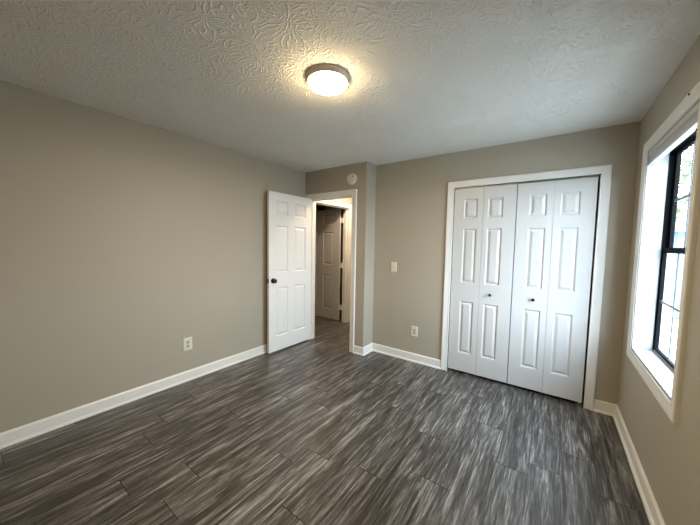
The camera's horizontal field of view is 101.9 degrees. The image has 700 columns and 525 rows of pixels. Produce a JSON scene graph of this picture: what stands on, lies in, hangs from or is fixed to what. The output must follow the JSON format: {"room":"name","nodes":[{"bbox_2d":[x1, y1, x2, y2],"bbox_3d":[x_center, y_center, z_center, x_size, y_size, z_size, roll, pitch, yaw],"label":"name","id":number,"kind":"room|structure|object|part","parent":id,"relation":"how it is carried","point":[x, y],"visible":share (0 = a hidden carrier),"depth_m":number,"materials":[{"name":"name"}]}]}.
{"room":"empty bedroom","nodes":[
{"label":"empty bedroom","id":0,"kind":"room"},
{"bbox_2d":[0,80,351,432],"bbox_3d":[-0.865,-0.075,4.007,0.122,2.440,7.170,4,5,36],"label":"wall","id":1,"kind":"structure","parent":0,"point":[123,241],"depth_m":2.37,"materials":[{"name":"beige paint"}]},
{"bbox_2d":[0,344,266,448],"bbox_3d":[-1.764,1.163,2.739,0.026,0.102,3.721,4,5,36],"label":"baseboard","id":2,"kind":"structure","parent":1,"relation":"attached to","point":[8,438],"depth_m":2.41,"materials":[{"name":"white paint"}]},
{"bbox_2d":[183,337,191,350],"bbox_3d":[-1.647,0.829,2.887,0.009,0.130,0.084,4,5,36],"label":"wall outlet","id":3,"kind":"object","parent":1,"relation":"attached to","point":[187,342],"visible":1,"depth_m":2.88,"materials":[{"name":"beige plastic"}]},
{"bbox_2d":[315,209,343,319],"bbox_3d":[-0.510,0.031,5.399,0.930,2.030,0.036,4,5,36],"label":"door","id":4,"kind":"structure","parent":1,"relation":"in","point":[328,265],"depth_m":5.30,"materials":[{"name":"grey paint"}]},
{"bbox_2d":[0,302,649,524],"bbox_3d":[-0.171,1.214,3.647,5.701,0.060,7.290,4,5,36],"label":"floor","id":5,"kind":"structure","parent":0,"point":[315,431],"depth_m":1.91,"materials":[{"name":"grey laminate"}]},
{"bbox_2d":[316,204,342,302],"bbox_3d":[-0.949,-0.171,5.463,1.717,2.440,3.340,4,5,36],"label":"wall","id":6,"kind":"structure","parent":0,"point":[318,207],"depth_m":6.86,"materials":[{"name":"beige paint"}]},
{"bbox_2d":[305,161,371,346],"bbox_3d":[-0.203,-0.057,3.925,1.050,2.440,0.122,4,5,36],"label":"wall","id":7,"kind":"structure","parent":0,"point":[333,179],"depth_m":3.63,"materials":[{"name":"beige paint"}]},
{"bbox_2d":[306,189,356,352],"bbox_3d":[-0.014,0.076,4.424,1.035,2.117,1.180,4,5,36],"label":"door frame","id":8,"kind":"structure","parent":7,"relation":"attached to","point":[352,193],"depth_m":4.19,"materials":[{"name":"white paint"}]},
{"bbox_2d":[267,191,310,352],"bbox_3d":[-0.803,0.122,3.834,0.155,2.036,0.753,4,5,37],"label":"door","id":9,"kind":"structure","parent":8,"relation":"attached to","point":[288,216],"depth_m":3.77,"materials":[{"name":"white paint"}]},
{"bbox_2d":[347,173,356,184],"bbox_3d":[0.018,-1.065,3.612,0.140,0.140,0.042,4,5,36],"label":"smoke detector","id":10,"kind":"object","parent":7,"relation":"attached to","point":[352,178],"visible":1,"depth_m":3.59,"materials":[{"name":"beige plastic"}]},
{"bbox_2d":[0,0,699,172],"bbox_3d":[-0.030,-1.304,3.416,5.470,0.120,7.290,4,5,36],"label":"ceiling","id":11,"kind":"structure","parent":0,"point":[428,78],"depth_m":1.62,"materials":[{"name":"white paint"}]},
{"bbox_2d":[306,64,348,95],"bbox_3d":[-0.137,-1.099,1.751,0.265,0.076,0.265,4,5,36],"label":"ceiling lamp","id":12,"kind":"object","parent":11,"relation":"attached to","point":[324,79],"visible":1,"depth_m":1.68,"materials":[{"name":"white glass"}]},
{"bbox_2d":[368,164,375,343],"bbox_3d":[1.145,-0.102,5.003,0.122,2.440,3.205,4,5,36],"label":"wall","id":13,"kind":"structure","parent":0,"point":[373,195],"depth_m":3.71,"materials":[{"name":"beige paint"}]},
{"bbox_2d":[372,121,640,404],"bbox_3d":[1.341,0.025,3.096,2.431,2.440,0.122,4,5,36],"label":"wall","id":14,"kind":"structure","parent":0,"point":[411,205],"depth_m":3.21,"materials":[{"name":"beige paint"}]},
{"bbox_2d":[391,262,396,271],"bbox_3d":[0.548,0.057,3.583,0.080,0.126,0.017,4,5,36],"label":"light switch","id":15,"kind":"object","parent":14,"relation":"attached to","point":[393,264],"visible":1,"depth_m":3.58,"materials":[{"name":"beige plastic"}]},
{"bbox_2d":[353,343,440,368],"bbox_3d":[0.548,1.157,3.495,1.065,0.102,0.253,4,5,36],"label":"baseboard","id":16,"kind":"structure","parent":14,"relation":"attached to","point":[420,359],"depth_m":3.59,"materials":[{"name":"white paint"}]},
{"bbox_2d":[411,326,417,336],"bbox_3d":[0.783,0.839,3.460,0.086,0.126,0.008,4,5,36],"label":"wall outlet","id":17,"kind":"object","parent":14,"relation":"attached to","point":[414,330],"visible":1,"depth_m":3.46,"materials":[{"name":"white plastic"}]},
{"bbox_2d":[448,184,517,382],"bbox_3d":[1.382,0.219,3.021,0.595,2.006,0.070,4,5,36],"label":"door","id":18,"kind":"structure","parent":14,"relation":"in","point":[484,217],"depth_m":3.00,"materials":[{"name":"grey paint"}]},
{"bbox_2d":[441,164,612,410],"bbox_3d":[1.650,0.205,2.871,1.349,2.123,0.142,4,5,36],"label":"door frame","id":19,"kind":"structure","parent":14,"relation":"attached to","point":[599,254],"depth_m":2.51,"materials":[{"name":"white paint"}]},
{"bbox_2d":[507,177,597,402],"bbox_3d":[1.869,0.250,2.671,0.592,2.006,0.070,4,5,36],"label":"door","id":20,"kind":"structure","parent":14,"relation":"in","point":[573,205],"depth_m":2.65,"materials":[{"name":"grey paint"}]},
{"bbox_2d":[617,35,699,524],"bbox_3d":[1.413,0.164,0.991,0.150,2.440,4.920,4,5,36],"label":"wall","id":21,"kind":"structure","parent":0,"point":[668,453],"depth_m":1.42,"materials":[{"name":"beige paint"}]},
{"bbox_2d":[594,399,664,524],"bbox_3d":[1.056,1.337,0.858,0.150,0.102,3.950,4,5,36],"label":"baseboard","id":22,"kind":"structure","parent":21,"relation":"attached to","point":[652,510],"depth_m":1.81,"materials":[{"name":"white paint"}]},
{"bbox_2d":[626,81,699,424],"bbox_3d":[1.886,-0.051,1.646,0.180,1.562,1.060,4,5,36],"label":"window","id":23,"kind":"structure","parent":21,"relation":"in","point":[659,185],"depth_m":1.94,"materials":[{"name":"white paint"}]},
{"bbox_3d":[1.861,0.653,1.692,0.124,0.014,0.887,4,5,36],"label":"sill","id":24,"kind":"part","parent":23,"relation":"part of","materials":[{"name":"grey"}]},
{"bbox_3d":[1.916,0.278,1.633,0.019,0.720,0.871,4,5,36],"label":"sash","id":25,"kind":"part","parent":23,"relation":"part of","materials":[{"name":"black"}]},
{"bbox_2d":[649,103,698,164],"bbox_3d":[1.854,-0.709,1.626,0.038,0.088,0.881,4,5,36],"label":"window blind","id":26,"kind":"object","parent":23,"relation":"attached to","point":[687,125],"visible":1,"depth_m":1.56,"materials":[{"name":"grey plastic"}]},
{"bbox_3d":[1.928,-0.050,1.607,0.046,1.398,0.887,4,5,36],"label":"frame","id":27,"kind":"part","parent":23,"relation":"part of","materials":[{"name":"black"}]},
{"bbox_3d":[1.945,-0.391,1.577,0.019,0.686,0.871,4,5,36],"label":"sash","id":28,"kind":"part","parent":23,"relation":"part of","materials":[{"name":"black"}]},
{"label":"outside","id":29,"kind":"structure","parent":0,"visible":0},
{"bbox_2d":[663,300,678,361],"bbox_3d":[30.290,2.188,6.948,39.700,0.200,80.000,4,5,36],"label":"ground","id":30,"kind":"structure","parent":29,"point":[668,319],"depth_m":6.79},
{"bbox_2d":[667,199,687,300],"bbox_3d":[16.562,-0.725,12.370,9.800,4.400,8.000,4,5,36],"label":"neighbouring house","id":31,"kind":"structure","parent":30,"relation":"on","point":[679,236],"depth_m":10.97,"materials":[{"name":"grey"}]},
{"bbox_2d":[674,144,693,319],"bbox_3d":[9.364,-1.264,7.964,3.701,5.780,3.352,4,5,36],"label":"leafy tree","id":32,"kind":"object","parent":30,"relation":"on","point":[686,162],"visible":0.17,"depth_m":8.10,"materials":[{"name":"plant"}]}
]}

